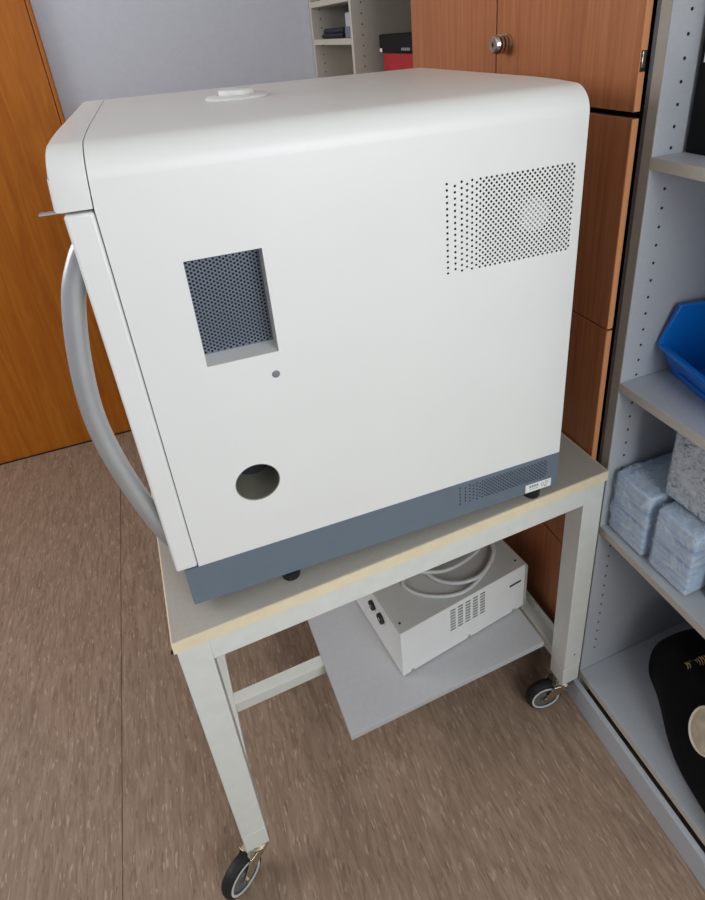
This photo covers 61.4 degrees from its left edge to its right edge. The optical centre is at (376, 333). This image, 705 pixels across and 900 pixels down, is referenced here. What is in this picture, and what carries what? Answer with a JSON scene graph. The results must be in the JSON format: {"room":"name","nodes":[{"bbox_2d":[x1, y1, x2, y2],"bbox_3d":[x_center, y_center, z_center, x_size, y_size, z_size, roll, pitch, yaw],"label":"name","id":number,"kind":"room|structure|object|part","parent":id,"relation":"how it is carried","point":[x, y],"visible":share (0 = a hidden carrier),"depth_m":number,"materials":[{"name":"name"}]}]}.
{"room":"storage room","nodes":[
{"label":"storage room","id":0,"kind":"room"},
{"bbox_2d":[25,0,316,122],"bbox_3d":[-1.369,-0.715,1.925,3.442,2.600,0.100,-14,29,-17],"label":"wall","id":1,"kind":"structure","parent":0,"point":[95,49],"depth_m":2.03,"materials":[{"name":"white paint"}]},
{"bbox_2d":[0,0,131,464],"bbox_3d":[-1.480,-0.426,1.941,0.966,2.090,0.026,-14,29,-17],"label":"door","id":2,"kind":"structure","parent":1,"relation":"in","point":[40,412],"depth_m":2.14,"materials":[{"name":"brown wood"}]},
{"bbox_3d":[-1.480,-0.426,1.941,0.966,2.090,0.026,-14,29,-17],"label":"frame","id":3,"kind":"part","parent":2,"relation":"part of","materials":[{"name":"brown wood"}]},
{"bbox_2d":[0,430,704,899],"bbox_3d":[-0.565,1.250,0.903,3.442,0.061,3.990,-14,29,-17],"label":"floor","id":4,"kind":"structure","parent":0,"point":[111,786],"depth_m":1.32,"materials":[{"name":"brown laminate"}]},
{"bbox_2d":[308,0,411,77],"bbox_3d":[0.149,-0.562,2.055,0.409,2.000,0.902,-14,29,-17],"label":"open shelf unit","id":5,"kind":"object","parent":4,"relation":"on","point":[360,53],"visible":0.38,"depth_m":1.85,"materials":[{"name":"beige plastic"}]},
{"bbox_3d":[-0.013,-0.741,2.425,0.409,2.000,0.018,-14,29,-17],"label":"panel","id":6,"kind":"part","parent":5,"relation":"part of","materials":[{"name":"beige plastic"}]},
{"bbox_2d":[322,33,345,38],"bbox_3d":[-0.061,-1.059,2.098,0.209,0.015,0.229,-14,29,-17],"label":"folder","id":7,"kind":"object","parent":5,"relation":"on","point":[332,35],"visible":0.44,"depth_m":2.04,"materials":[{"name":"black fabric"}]},
{"bbox_2d":[324,27,344,33],"bbox_3d":[-0.060,-1.074,2.092,0.203,0.016,0.214,-14,29,-17],"label":"folder","id":8,"kind":"object","parent":7,"relation":"on","point":[342,29],"visible":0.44,"depth_m":2.04,"materials":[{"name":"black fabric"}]},
{"bbox_2d":[345,27,350,37],"bbox_3d":[-0.047,-0.991,1.945,0.100,0.032,0.056,-14,29,-17],"label":"box","id":9,"kind":"object","parent":5,"relation":"on","point":[347,29],"visible":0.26,"depth_m":1.93,"materials":[{"name":"cardboard"}]},
{"bbox_2d":[345,12,349,26],"bbox_3d":[-0.048,-1.024,1.929,0.097,0.040,0.052,-14,29,-17],"label":"box","id":10,"kind":"object","parent":9,"relation":"on","point":[347,20],"visible":0.24,"depth_m":1.92,"materials":[{"name":"white cardboard"}]},
{"bbox_3d":[0.141,-0.599,2.049,0.409,1.930,0.018,-14,29,-17],"label":"divider panel","id":11,"kind":"part","parent":5,"relation":"part of","materials":[{"name":"beige plastic"}]},
{"bbox_2d":[379,32,412,70],"bbox_3d":[0.180,-0.792,1.705,0.255,0.142,0.290,-14,29,-17],"label":"storage box","id":12,"kind":"object","parent":5,"relation":"on","point":[397,50],"visible":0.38,"depth_m":1.68,"materials":[{"name":"red plastic"}]},
{"bbox_3d":[0.177,-0.832,1.684,0.254,0.050,0.290,-14,29,-17],"label":"lid","id":13,"kind":"part","parent":12,"relation":"part of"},
{"bbox_2d":[151,432,608,899],"bbox_3d":[-0.061,0.536,1.373,0.832,0.706,0.693,-15,29,-19],"label":"trolley","id":14,"kind":"object","parent":4,"relation":"on","point":[201,634],"visible":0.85,"depth_m":0.99,"materials":[{"name":"white metal"}]},
{"bbox_3d":[-0.254,0.676,0.989,0.045,0.533,0.045,-15,29,-19],"label":"leg","id":15,"kind":"part","parent":14,"relation":"part of","materials":[{"name":"beige paint"}]},
{"bbox_3d":[-0.344,0.797,1.345,0.028,0.029,0.519,-15,29,-19],"label":"rail","id":16,"kind":"part","parent":14,"relation":"part of","materials":[{"name":"white metal"}]},
{"bbox_3d":[0.005,0.732,1.418,0.690,0.029,0.028,-15,29,-19],"label":"rail","id":17,"kind":"part","parent":14,"relation":"part of","materials":[{"name":"white metal"}]},
{"bbox_2d":[38,68,589,604],"bbox_3d":[-0.121,-0.061,1.023,0.684,0.680,0.548,-13,28,-16],"label":"machine","id":18,"kind":"object","parent":14,"relation":"on","point":[333,314],"visible":1,"depth_m":0.76,"materials":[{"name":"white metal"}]},
{"bbox_3d":[-0.320,-0.126,0.610,0.050,0.002,0.010,-13,28,-16],"label":"latch plate","id":19,"kind":"part","parent":18,"relation":"part of","materials":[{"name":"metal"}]},
{"bbox_2d":[45,100,103,212],"bbox_3d":[-0.399,-0.264,0.815,0.042,0.066,0.543,-13,28,-16],"label":"hood","id":20,"kind":"object","parent":18,"relation":"attached to","point":[75,180],"depth_m":0.59,"materials":[{"name":"white plastic"}]},
{"bbox_3d":[-0.326,0.098,0.741,0.077,0.457,0.026,-13,28,-16],"label":"handle","id":21,"kind":"part","parent":18,"relation":"part of","materials":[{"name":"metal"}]},
{"bbox_3d":[-0.378,-0.005,0.949,0.029,0.513,0.543,-13,28,-16],"label":"door","id":22,"kind":"part","parent":18,"relation":"part of","materials":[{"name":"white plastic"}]},
{"bbox_2d":[529,480,547,489],"bbox_3d":[0.279,0.263,1.023,0.037,0.012,0.001,-13,28,-16],"label":"print","id":23,"kind":"object","parent":18,"relation":"on","point":[534,485],"depth_m":1.02},
{"bbox_2d":[307,600,543,739],"bbox_3d":[0.075,0.674,1.469,0.472,0.016,0.460,-15,29,-19],"label":"board","id":24,"kind":"object","parent":14,"relation":"on","point":[370,690],"visible":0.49,"depth_m":1.32,"materials":[{"name":"grey plastic"}]},
{"bbox_2d":[356,539,527,675],"bbox_3d":[0.130,0.591,1.446,0.348,0.144,0.296,-18,30,-24],"label":"device box","id":25,"kind":"object","parent":24,"relation":"on","point":[414,630],"visible":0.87,"depth_m":1.33,"materials":[{"name":"white metal"}]},
{"bbox_2d":[401,543,495,598],"bbox_3d":[0.140,0.528,1.382,0.289,0.027,0.196,-4,27,0],"label":"power cable","id":26,"kind":"object","parent":25,"relation":"on","point":[477,578],"visible":0.59,"depth_m":1.33,"materials":[{"name":"white plastic"}]},
{"bbox_3d":[0.281,0.541,1.515,0.003,0.140,0.296,-18,30,-24],"label":"plate","id":27,"kind":"part","parent":25,"relation":"part of","materials":[{"name":"white metal"}]},
{"bbox_3d":[0.313,0.625,1.577,0.028,0.029,0.519,-15,29,-19],"label":"rail","id":28,"kind":"part","parent":14,"relation":"part of","materials":[{"name":"white metal"}]},
{"bbox_3d":[0.409,0.502,1.224,0.045,0.533,0.045,-15,29,-19],"label":"leg","id":29,"kind":"part","parent":14,"relation":"part of","materials":[{"name":"beige paint"}]},
{"bbox_2d":[411,0,661,622],"bbox_3d":[0.432,-0.221,1.351,0.454,2.000,0.760,-14,29,-17],"label":"tall cabinet","id":30,"kind":"object","parent":4,"relation":"on","point":[606,47],"visible":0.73,"depth_m":1.00,"materials":[{"name":"brown wood"}]},
{"bbox_3d":[0.142,-0.836,1.155,0.012,0.670,0.375,-14,29,-17],"label":"door","id":31,"kind":"part","parent":30,"relation":"part of","materials":[{"name":"brown wood"}]},
{"bbox_3d":[0.307,0.478,1.640,0.012,0.326,0.743,-14,29,-17],"label":"drawer","id":32,"kind":"part","parent":30,"relation":"part of","materials":[{"name":"brown wood"}]},
{"bbox_3d":[0.286,0.215,1.504,0.012,0.260,0.743,-14,29,-17],"label":"drawer","id":33,"kind":"part","parent":30,"relation":"part of","materials":[{"name":"brown wood"}]},
{"bbox_3d":[0.279,-0.685,0.841,0.012,0.670,0.364,-14,29,-17],"label":"door","id":34,"kind":"part","parent":30,"relation":"part of","materials":[{"name":"brown wood"}]},
{"bbox_3d":[0.267,-0.029,1.379,0.012,0.284,0.743,-14,29,-17],"label":"drawer","id":35,"kind":"part","parent":30,"relation":"part of","materials":[{"name":"brown wood"}]},
{"bbox_3d":[0.245,-0.307,1.235,0.012,0.337,0.743,-14,29,-17],"label":"drawer","id":36,"kind":"part","parent":30,"relation":"part of","materials":[{"name":"brown wood"}]},
{"bbox_3d":[0.365,-0.373,0.809,0.008,0.021,0.003,-14,29,-17],"label":"strike plate","id":37,"kind":"part","parent":30,"relation":"part of","materials":[{"name":"silver metal"}]},
{"bbox_2d":[566,0,704,889],"bbox_3d":[0.704,0.061,0.764,0.425,2.000,0.650,-14,29,-17],"label":"open shelf unit","id":38,"kind":"object","parent":4,"relation":"on","point":[632,607],"visible":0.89,"depth_m":1.03,"materials":[{"name":"grey metal"}]},
{"bbox_2d":[610,452,675,554],"bbox_3d":[0.553,0.311,1.123,0.200,0.147,0.096,-14,29,-17],"label":"pack","id":39,"kind":"object","parent":38,"relation":"on","point":[640,490],"visible":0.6,"depth_m":1.08,"materials":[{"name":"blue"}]},
{"bbox_2d":[649,628,704,812],"bbox_3d":[0.698,0.746,1.137,0.240,0.252,0.436,-4,27,1],"label":"cloth bag","id":40,"kind":"object","parent":38,"relation":"on","point":[677,662],"visible":1,"depth_m":1.16,"materials":[{"name":"black fabric"}]},
{"bbox_2d":[650,501,704,594],"bbox_3d":[0.558,0.359,1.032,0.130,0.144,0.092,-15,29,-19],"label":"pack","id":41,"kind":"object","parent":38,"relation":"on","point":[678,549],"visible":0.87,"depth_m":1.00,"materials":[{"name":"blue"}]},
{"bbox_2d":[666,432,704,521],"bbox_3d":[0.593,0.228,0.961,0.160,0.142,0.165,-15,29,-20],"label":"pack","id":42,"kind":"object","parent":41,"relation":"on","point":[686,478],"visible":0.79,"depth_m":0.97,"materials":[{"name":"white"}]},
{"bbox_2d":[657,300,704,401],"bbox_3d":[0.640,0.040,0.924,0.310,0.133,0.208,-7,27,-6],"label":"bin","id":43,"kind":"object","parent":38,"relation":"on","point":[682,340],"visible":1,"depth_m":0.99,"materials":[{"name":"blue plastic"}]},
{"bbox_3d":[0.517,0.101,0.934,0.009,0.013,0.130,-7,27,-6],"label":"label rail","id":44,"kind":"part","parent":43,"relation":"part of","materials":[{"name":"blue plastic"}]},
{"bbox_2d":[686,36,704,155],"bbox_3d":[0.573,-0.416,0.790,0.276,0.317,0.076,-14,29,-17],"label":"ring binder","id":45,"kind":"object","parent":38,"relation":"on","point":[696,135],"visible":1,"depth_m":0.82,"materials":[{"name":"black paper"}]}
]}

